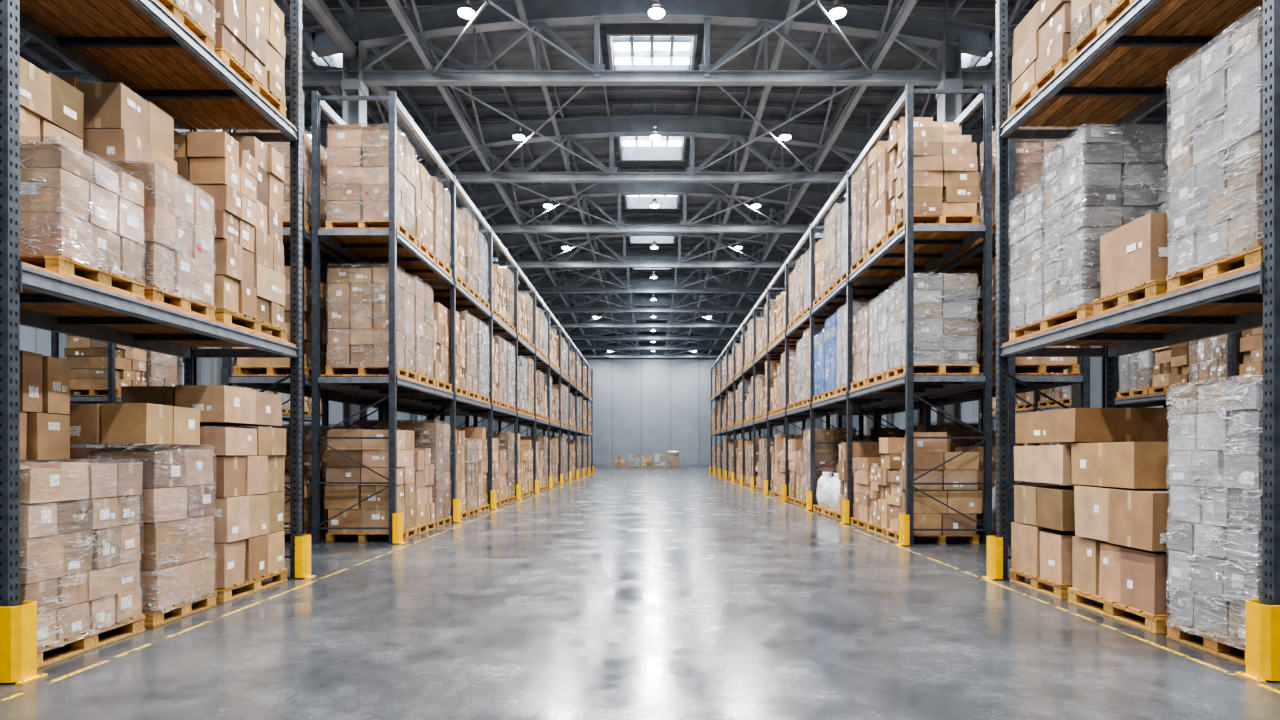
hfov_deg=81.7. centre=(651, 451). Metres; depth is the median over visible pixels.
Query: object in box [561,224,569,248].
lamp
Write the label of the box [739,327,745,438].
steel column
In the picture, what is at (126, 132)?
pallet
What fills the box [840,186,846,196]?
window
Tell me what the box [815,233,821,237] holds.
window
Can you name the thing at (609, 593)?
floor
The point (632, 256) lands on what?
roof truss
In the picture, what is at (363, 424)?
load
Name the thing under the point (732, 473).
guard
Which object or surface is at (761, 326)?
load
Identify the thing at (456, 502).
guard
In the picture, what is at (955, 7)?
roof
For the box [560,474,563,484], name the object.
guard
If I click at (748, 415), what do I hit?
load
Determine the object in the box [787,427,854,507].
load
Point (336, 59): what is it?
window
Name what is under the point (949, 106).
steel column
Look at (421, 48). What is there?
roof bracing
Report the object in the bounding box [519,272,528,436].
steel column
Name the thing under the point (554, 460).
load
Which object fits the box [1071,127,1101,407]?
steel column
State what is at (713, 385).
load
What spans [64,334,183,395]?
load
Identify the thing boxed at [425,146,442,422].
steel column
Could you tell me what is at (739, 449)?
load
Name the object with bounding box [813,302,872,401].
load
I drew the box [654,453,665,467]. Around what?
load
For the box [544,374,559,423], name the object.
load
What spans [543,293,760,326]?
roof truss
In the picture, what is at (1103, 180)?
pallet
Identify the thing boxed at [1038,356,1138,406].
load
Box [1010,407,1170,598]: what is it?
load
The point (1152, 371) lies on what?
load
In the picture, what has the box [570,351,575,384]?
load
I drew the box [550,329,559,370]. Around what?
load
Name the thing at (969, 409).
wall
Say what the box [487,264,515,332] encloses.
load
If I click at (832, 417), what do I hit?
steel column
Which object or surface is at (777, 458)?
load
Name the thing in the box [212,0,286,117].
stacked boxes
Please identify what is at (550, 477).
guard
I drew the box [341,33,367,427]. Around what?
steel column
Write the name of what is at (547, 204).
lamp
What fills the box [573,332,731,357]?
roof truss
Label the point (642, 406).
wall
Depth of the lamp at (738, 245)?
35.03 m
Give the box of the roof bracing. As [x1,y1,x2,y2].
[282,0,1021,354]
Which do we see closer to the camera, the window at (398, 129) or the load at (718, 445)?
the window at (398, 129)
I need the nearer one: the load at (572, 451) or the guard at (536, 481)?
the guard at (536, 481)
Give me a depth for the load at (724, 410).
42.54 m
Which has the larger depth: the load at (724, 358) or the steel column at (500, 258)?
the load at (724, 358)
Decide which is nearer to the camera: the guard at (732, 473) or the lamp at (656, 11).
the lamp at (656, 11)
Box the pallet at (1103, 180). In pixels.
[1008,123,1170,340]
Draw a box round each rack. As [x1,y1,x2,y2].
[0,0,301,683]
[51,331,321,447]
[222,92,468,534]
[311,91,592,543]
[710,84,991,545]
[838,84,1089,545]
[978,286,1262,445]
[996,0,1279,681]
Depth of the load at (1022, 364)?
12.49 m
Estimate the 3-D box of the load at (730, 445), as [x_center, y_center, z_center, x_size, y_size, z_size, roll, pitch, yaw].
[4.727,0.432,38.892,1.219,2.133,3.388,0,0,0]
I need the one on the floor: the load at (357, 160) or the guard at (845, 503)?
the guard at (845, 503)
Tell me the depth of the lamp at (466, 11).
16.28 m
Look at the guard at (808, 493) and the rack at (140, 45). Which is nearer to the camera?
the rack at (140, 45)
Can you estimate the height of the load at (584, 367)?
1.818 m
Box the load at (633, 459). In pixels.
[628,453,639,467]
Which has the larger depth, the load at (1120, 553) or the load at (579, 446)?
the load at (579, 446)
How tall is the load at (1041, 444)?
1.934 m
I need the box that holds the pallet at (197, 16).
[157,0,215,53]
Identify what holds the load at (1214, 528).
on the floor
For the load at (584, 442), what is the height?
2.257 m
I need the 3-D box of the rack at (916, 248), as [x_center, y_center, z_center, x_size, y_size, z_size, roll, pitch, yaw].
[4.770,-2.200,31.700,1.400,7.400,39.760,0,0,0]
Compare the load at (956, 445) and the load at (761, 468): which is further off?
the load at (761, 468)
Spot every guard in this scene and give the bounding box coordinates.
[0,601,47,684]
[295,535,315,578]
[393,513,405,543]
[453,499,462,522]
[491,490,497,508]
[516,484,522,499]
[535,480,539,493]
[549,476,552,488]
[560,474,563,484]
[731,472,733,481]
[740,474,742,484]
[751,477,753,488]
[763,480,767,493]
[780,484,786,500]
[804,491,811,509]
[840,499,848,523]
[895,514,909,545]
[982,536,1002,579]
[1235,600,1279,682]
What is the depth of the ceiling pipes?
21.81 m
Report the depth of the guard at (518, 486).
23.01 m
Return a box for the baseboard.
[593,464,710,466]
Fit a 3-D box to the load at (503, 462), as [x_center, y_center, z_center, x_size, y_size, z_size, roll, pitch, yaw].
[-4.854,0.428,21.299,1.263,2.139,3.382,0,0,0]
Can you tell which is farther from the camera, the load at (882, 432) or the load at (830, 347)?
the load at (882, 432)
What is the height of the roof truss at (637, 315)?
2.740 m
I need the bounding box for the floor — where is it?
[0,467,1279,719]
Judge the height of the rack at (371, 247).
7.400 m
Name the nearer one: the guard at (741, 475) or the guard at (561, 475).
the guard at (741, 475)
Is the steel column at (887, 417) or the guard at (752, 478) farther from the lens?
the steel column at (887, 417)
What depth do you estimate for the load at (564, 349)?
35.69 m
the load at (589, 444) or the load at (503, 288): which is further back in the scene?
the load at (589, 444)
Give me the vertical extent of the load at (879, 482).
1.824 m
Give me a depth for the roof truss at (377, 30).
18.78 m
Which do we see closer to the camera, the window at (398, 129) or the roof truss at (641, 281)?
the window at (398, 129)
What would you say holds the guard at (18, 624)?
on the floor
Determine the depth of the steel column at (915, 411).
55.48 m
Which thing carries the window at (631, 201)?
attached to the ceiling
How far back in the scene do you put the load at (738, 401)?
34.89 m
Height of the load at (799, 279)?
1.777 m
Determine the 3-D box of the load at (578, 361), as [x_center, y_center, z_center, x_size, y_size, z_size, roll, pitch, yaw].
[-4.840,-4.663,43.255,1.223,1.923,3.370,0,0,0]
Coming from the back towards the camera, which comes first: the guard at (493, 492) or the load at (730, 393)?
the load at (730, 393)
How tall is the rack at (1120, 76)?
8.300 m
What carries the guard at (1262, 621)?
on the floor
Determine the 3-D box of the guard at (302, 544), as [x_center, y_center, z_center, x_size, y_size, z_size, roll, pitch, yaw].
[-4.138,1.250,8.840,0.160,0.500,0.200,0,0,0]
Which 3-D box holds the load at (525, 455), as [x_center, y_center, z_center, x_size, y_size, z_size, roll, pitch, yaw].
[-4.851,0.445,24.948,1.246,2.106,3.384,0,0,0]
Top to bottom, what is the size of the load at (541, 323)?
1.777 m
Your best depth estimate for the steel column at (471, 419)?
31.49 m
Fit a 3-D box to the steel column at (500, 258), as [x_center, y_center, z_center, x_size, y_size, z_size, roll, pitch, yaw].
[-7.550,-4.500,37.500,0.560,12.000,0.560,0,0,0]
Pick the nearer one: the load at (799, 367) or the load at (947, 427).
the load at (947, 427)
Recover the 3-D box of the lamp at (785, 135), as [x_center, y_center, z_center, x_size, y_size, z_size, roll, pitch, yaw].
[4.100,-10.235,22.800,0.400,1.130,0.400,0,0,0]
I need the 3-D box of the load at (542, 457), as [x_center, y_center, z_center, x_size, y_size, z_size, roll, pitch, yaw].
[-4.854,0.428,28.619,1.263,2.139,3.382,0,0,0]
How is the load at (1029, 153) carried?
in the rack at (970, 260)
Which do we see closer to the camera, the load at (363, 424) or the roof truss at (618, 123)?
the load at (363, 424)
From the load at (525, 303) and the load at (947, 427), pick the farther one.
the load at (525, 303)
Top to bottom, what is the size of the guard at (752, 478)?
0.500 m
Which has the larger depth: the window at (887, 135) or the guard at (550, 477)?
the guard at (550, 477)
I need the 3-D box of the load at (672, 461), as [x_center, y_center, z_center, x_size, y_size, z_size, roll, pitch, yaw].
[2.000,0.695,70.498,1.111,1.606,1.012,0,0,0]
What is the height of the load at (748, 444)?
2.133 m
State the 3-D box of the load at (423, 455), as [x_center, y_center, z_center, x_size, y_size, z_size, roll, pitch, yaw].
[-4.854,0.428,13.979,1.263,2.139,3.382,0,0,0]
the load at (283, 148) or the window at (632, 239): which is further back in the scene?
the window at (632, 239)
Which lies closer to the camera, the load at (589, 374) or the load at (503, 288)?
the load at (503, 288)
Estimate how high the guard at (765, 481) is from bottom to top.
0.500 m
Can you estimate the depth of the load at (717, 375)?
46.76 m
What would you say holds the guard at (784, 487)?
on the floor
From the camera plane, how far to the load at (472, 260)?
17.47 m
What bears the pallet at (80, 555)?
on the floor
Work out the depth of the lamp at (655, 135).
22.72 m
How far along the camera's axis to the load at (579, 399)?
43.89 m
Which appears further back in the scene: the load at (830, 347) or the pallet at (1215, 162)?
the load at (830, 347)
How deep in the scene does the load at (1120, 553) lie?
6.54 m
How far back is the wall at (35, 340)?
25.06 m
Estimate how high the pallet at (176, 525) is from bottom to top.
1.922 m
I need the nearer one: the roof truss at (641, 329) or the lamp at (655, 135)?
the lamp at (655, 135)
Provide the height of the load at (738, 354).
1.775 m
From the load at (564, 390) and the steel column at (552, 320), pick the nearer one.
the load at (564, 390)
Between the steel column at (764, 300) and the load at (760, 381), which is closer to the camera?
the load at (760, 381)
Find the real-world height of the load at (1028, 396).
2.030 m
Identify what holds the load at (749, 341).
in the rack at (916, 248)
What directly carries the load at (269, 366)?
in the rack at (330, 258)
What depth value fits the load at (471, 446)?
17.63 m
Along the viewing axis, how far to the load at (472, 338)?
17.55 m
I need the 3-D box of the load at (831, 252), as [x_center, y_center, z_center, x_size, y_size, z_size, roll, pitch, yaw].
[4.738,-4.678,17.292,1.248,1.952,3.379,0,0,0]
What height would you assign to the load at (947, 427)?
2.139 m
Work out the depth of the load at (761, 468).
27.88 m
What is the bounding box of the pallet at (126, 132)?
[59,77,215,319]
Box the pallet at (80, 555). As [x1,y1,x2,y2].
[20,350,144,668]
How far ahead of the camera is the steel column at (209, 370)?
12.69 m
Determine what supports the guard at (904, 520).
on the floor
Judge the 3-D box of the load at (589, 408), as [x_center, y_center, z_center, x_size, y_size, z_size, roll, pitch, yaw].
[-4.841,-2.229,50.580,1.226,1.894,3.381,0,0,0]
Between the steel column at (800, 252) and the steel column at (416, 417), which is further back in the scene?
the steel column at (416, 417)
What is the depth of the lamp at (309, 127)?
22.73 m
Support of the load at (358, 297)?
in the rack at (371, 247)
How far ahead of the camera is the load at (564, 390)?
35.88 m
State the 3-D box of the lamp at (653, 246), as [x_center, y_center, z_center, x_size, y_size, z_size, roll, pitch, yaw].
[0.100,-10.235,35.100,0.400,1.130,0.400,0,0,0]
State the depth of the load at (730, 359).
39.54 m
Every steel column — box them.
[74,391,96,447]
[197,129,232,455]
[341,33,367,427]
[413,414,419,422]
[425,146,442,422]
[469,204,481,426]
[498,244,508,432]
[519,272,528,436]
[536,294,542,436]
[550,312,554,436]
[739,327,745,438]
[749,315,752,439]
[761,298,766,435]
[775,272,784,433]
[796,244,805,433]
[822,203,835,429]
[863,146,872,434]
[884,414,890,427]
[914,410,916,425]
[936,33,962,424]
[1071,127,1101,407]
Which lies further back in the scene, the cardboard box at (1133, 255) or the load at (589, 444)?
the load at (589, 444)
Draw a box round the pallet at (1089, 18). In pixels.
[1067,0,1133,61]
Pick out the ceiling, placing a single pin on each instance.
(580, 38)
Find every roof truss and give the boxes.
[20,0,1017,85]
[174,101,982,182]
[456,167,846,232]
[484,213,820,267]
[509,246,794,292]
[529,271,775,311]
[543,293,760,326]
[555,306,748,339]
[556,320,739,349]
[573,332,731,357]
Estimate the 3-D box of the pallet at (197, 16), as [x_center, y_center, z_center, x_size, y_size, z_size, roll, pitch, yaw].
[-4.823,-4.691,6.650,1.229,1.658,1.125,0,0,0]
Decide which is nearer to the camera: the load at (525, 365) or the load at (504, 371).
the load at (504, 371)
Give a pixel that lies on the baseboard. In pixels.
(594, 465)
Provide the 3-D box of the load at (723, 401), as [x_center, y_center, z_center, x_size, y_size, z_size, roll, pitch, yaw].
[4.731,-2.229,46.090,1.226,1.894,3.381,0,0,0]
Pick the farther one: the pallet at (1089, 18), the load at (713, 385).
the load at (713, 385)
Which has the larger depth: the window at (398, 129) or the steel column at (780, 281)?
the steel column at (780, 281)
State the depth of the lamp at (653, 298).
47.05 m
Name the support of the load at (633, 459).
on the floor
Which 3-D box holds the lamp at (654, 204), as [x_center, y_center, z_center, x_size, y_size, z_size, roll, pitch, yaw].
[0.100,-10.235,29.150,0.400,1.130,0.400,0,0,0]
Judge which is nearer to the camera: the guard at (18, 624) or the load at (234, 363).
the guard at (18, 624)
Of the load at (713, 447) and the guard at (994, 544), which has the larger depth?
the load at (713, 447)
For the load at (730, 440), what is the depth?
42.30 m
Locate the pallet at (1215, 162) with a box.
[1166,6,1262,291]
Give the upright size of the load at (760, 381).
2.041 m
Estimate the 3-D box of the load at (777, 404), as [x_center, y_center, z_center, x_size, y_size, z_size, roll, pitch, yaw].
[4.731,-2.229,24.490,1.226,1.894,3.381,0,0,0]
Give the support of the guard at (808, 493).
on the floor
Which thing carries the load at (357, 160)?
in the rack at (371, 247)
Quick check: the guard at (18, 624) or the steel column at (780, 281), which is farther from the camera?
the steel column at (780, 281)
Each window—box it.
[312,48,341,67]
[397,127,407,138]
[606,23,697,69]
[617,136,686,160]
[624,195,679,208]
[628,236,675,243]
[632,251,671,269]
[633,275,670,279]
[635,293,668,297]
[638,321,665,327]
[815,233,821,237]
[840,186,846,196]
[883,128,889,137]
[962,48,991,67]
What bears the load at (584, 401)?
in the rack at (371, 247)
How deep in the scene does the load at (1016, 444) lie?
22.06 m
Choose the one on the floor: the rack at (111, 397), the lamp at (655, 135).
the rack at (111, 397)
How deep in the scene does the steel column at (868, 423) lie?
25.59 m
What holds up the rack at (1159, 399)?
on the floor
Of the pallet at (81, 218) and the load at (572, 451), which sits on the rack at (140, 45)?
the pallet at (81, 218)
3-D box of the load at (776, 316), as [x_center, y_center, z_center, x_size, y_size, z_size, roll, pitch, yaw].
[4.743,-4.649,24.495,1.250,1.894,3.370,0,0,0]
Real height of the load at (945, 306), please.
1.636 m
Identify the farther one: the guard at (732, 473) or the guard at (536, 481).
the guard at (732, 473)
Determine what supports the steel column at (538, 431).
on the floor
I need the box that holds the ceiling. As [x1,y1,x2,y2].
[20,0,1171,328]
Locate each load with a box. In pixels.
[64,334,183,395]
[232,266,337,375]
[233,362,273,393]
[236,130,327,232]
[269,424,353,540]
[278,393,321,416]
[325,123,451,276]
[325,264,451,390]
[325,420,451,541]
[354,419,416,429]
[427,208,489,309]
[447,309,489,402]
[449,427,489,518]
[484,431,515,506]
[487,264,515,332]
[493,336,515,410]
[506,433,533,497]
[513,292,533,347]
[518,356,533,415]
[520,436,548,491]
[532,306,548,360]
[536,370,548,420]
[541,436,568,482]
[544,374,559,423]
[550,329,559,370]
[550,438,559,486]
[552,384,568,426]
[556,337,568,378]
[566,439,581,477]
[566,440,575,479]
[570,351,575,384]
[570,393,575,428]
[573,396,581,430]
[577,356,581,389]
[580,440,586,475]
[583,366,587,395]
[583,400,587,431]
[586,369,591,398]
[586,406,591,433]
[586,443,591,473]
[628,453,639,467]
[654,453,665,467]
[667,451,678,467]
[711,367,718,398]
[711,401,719,433]
[711,446,717,473]
[716,360,722,393]
[716,400,725,431]
[716,441,723,475]
[721,354,732,389]
[721,397,725,429]
[721,439,732,477]
[727,343,740,383]
[727,391,732,428]
[727,439,745,480]
[734,380,750,425]
[735,332,747,376]
[735,440,752,483]
[743,317,764,369]
[743,375,764,423]
[743,436,774,487]
[754,299,775,358]
[754,360,780,419]
[755,438,774,491]
[768,273,790,345]
[769,351,796,415]
[769,434,802,498]
[787,247,815,329]
[787,324,823,409]
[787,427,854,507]
[813,200,846,306]
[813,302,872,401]
[813,442,884,520]
[850,117,979,273]
[850,273,978,389]
[850,432,981,543]
[854,428,904,439]
[878,422,979,439]
[929,126,1078,272]
[941,430,1038,537]
[957,256,1079,375]
[992,390,1054,412]
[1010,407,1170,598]
[1015,439,1039,445]
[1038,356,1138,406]
[1040,443,1070,445]
[1067,442,1246,633]
[1116,331,1255,397]
[1166,373,1262,665]
[1236,327,1262,382]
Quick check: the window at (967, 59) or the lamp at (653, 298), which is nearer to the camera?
the window at (967, 59)
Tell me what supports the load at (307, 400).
in the rack at (111, 397)
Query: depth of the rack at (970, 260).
12.77 m
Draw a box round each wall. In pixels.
[20,325,449,461]
[456,330,846,463]
[853,400,1162,434]
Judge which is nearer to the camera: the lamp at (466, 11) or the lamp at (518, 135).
the lamp at (466, 11)
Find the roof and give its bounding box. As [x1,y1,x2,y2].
[20,0,1171,330]
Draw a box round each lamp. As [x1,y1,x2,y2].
[306,126,311,138]
[457,0,475,18]
[512,126,524,139]
[543,198,552,207]
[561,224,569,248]
[648,0,664,18]
[649,126,661,139]
[650,183,659,207]
[650,241,657,248]
[650,272,656,278]
[650,282,656,300]
[734,224,742,248]
[751,198,760,207]
[779,126,791,139]
[828,0,846,18]
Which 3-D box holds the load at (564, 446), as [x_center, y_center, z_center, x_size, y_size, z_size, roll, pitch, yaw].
[-4.824,0.369,35.936,1.230,2.257,3.389,0,0,0]
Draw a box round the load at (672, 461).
[667,451,678,467]
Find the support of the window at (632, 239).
attached to the ceiling
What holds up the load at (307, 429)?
on the floor
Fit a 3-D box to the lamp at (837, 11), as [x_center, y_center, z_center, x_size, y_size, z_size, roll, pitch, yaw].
[4.100,-10.235,16.350,0.400,1.130,0.400,0,0,0]
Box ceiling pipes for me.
[302,0,799,351]
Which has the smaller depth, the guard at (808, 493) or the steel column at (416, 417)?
the guard at (808, 493)
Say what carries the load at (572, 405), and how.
in the rack at (371, 247)
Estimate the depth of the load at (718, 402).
49.70 m
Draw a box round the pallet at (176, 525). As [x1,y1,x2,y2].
[21,403,216,627]
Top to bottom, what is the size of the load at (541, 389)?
2.030 m
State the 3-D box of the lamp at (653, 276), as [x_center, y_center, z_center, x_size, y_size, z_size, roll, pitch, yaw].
[0.100,-10.235,41.100,0.400,1.130,0.400,0,0,0]
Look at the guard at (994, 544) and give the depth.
8.67 m
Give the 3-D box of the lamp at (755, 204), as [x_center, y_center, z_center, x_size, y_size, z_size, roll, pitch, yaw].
[4.100,-10.235,29.150,0.400,1.130,0.400,0,0,0]
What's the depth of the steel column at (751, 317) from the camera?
55.48 m
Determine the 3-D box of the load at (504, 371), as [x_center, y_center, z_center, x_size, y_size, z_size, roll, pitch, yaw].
[-4.848,-2.293,21.298,1.272,2.021,3.388,0,0,0]
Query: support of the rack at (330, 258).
on the floor
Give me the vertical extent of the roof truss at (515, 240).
2.740 m
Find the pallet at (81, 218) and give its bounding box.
[20,57,144,298]
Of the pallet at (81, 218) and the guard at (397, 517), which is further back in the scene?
the guard at (397, 517)
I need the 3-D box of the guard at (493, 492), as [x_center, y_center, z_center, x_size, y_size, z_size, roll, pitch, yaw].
[-4.138,1.250,19.450,0.160,0.500,0.200,0,0,0]
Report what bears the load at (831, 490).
on the floor
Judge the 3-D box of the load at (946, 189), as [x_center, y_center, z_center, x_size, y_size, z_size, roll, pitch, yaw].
[4.738,-4.738,13.698,1.274,2.072,3.390,0,0,0]

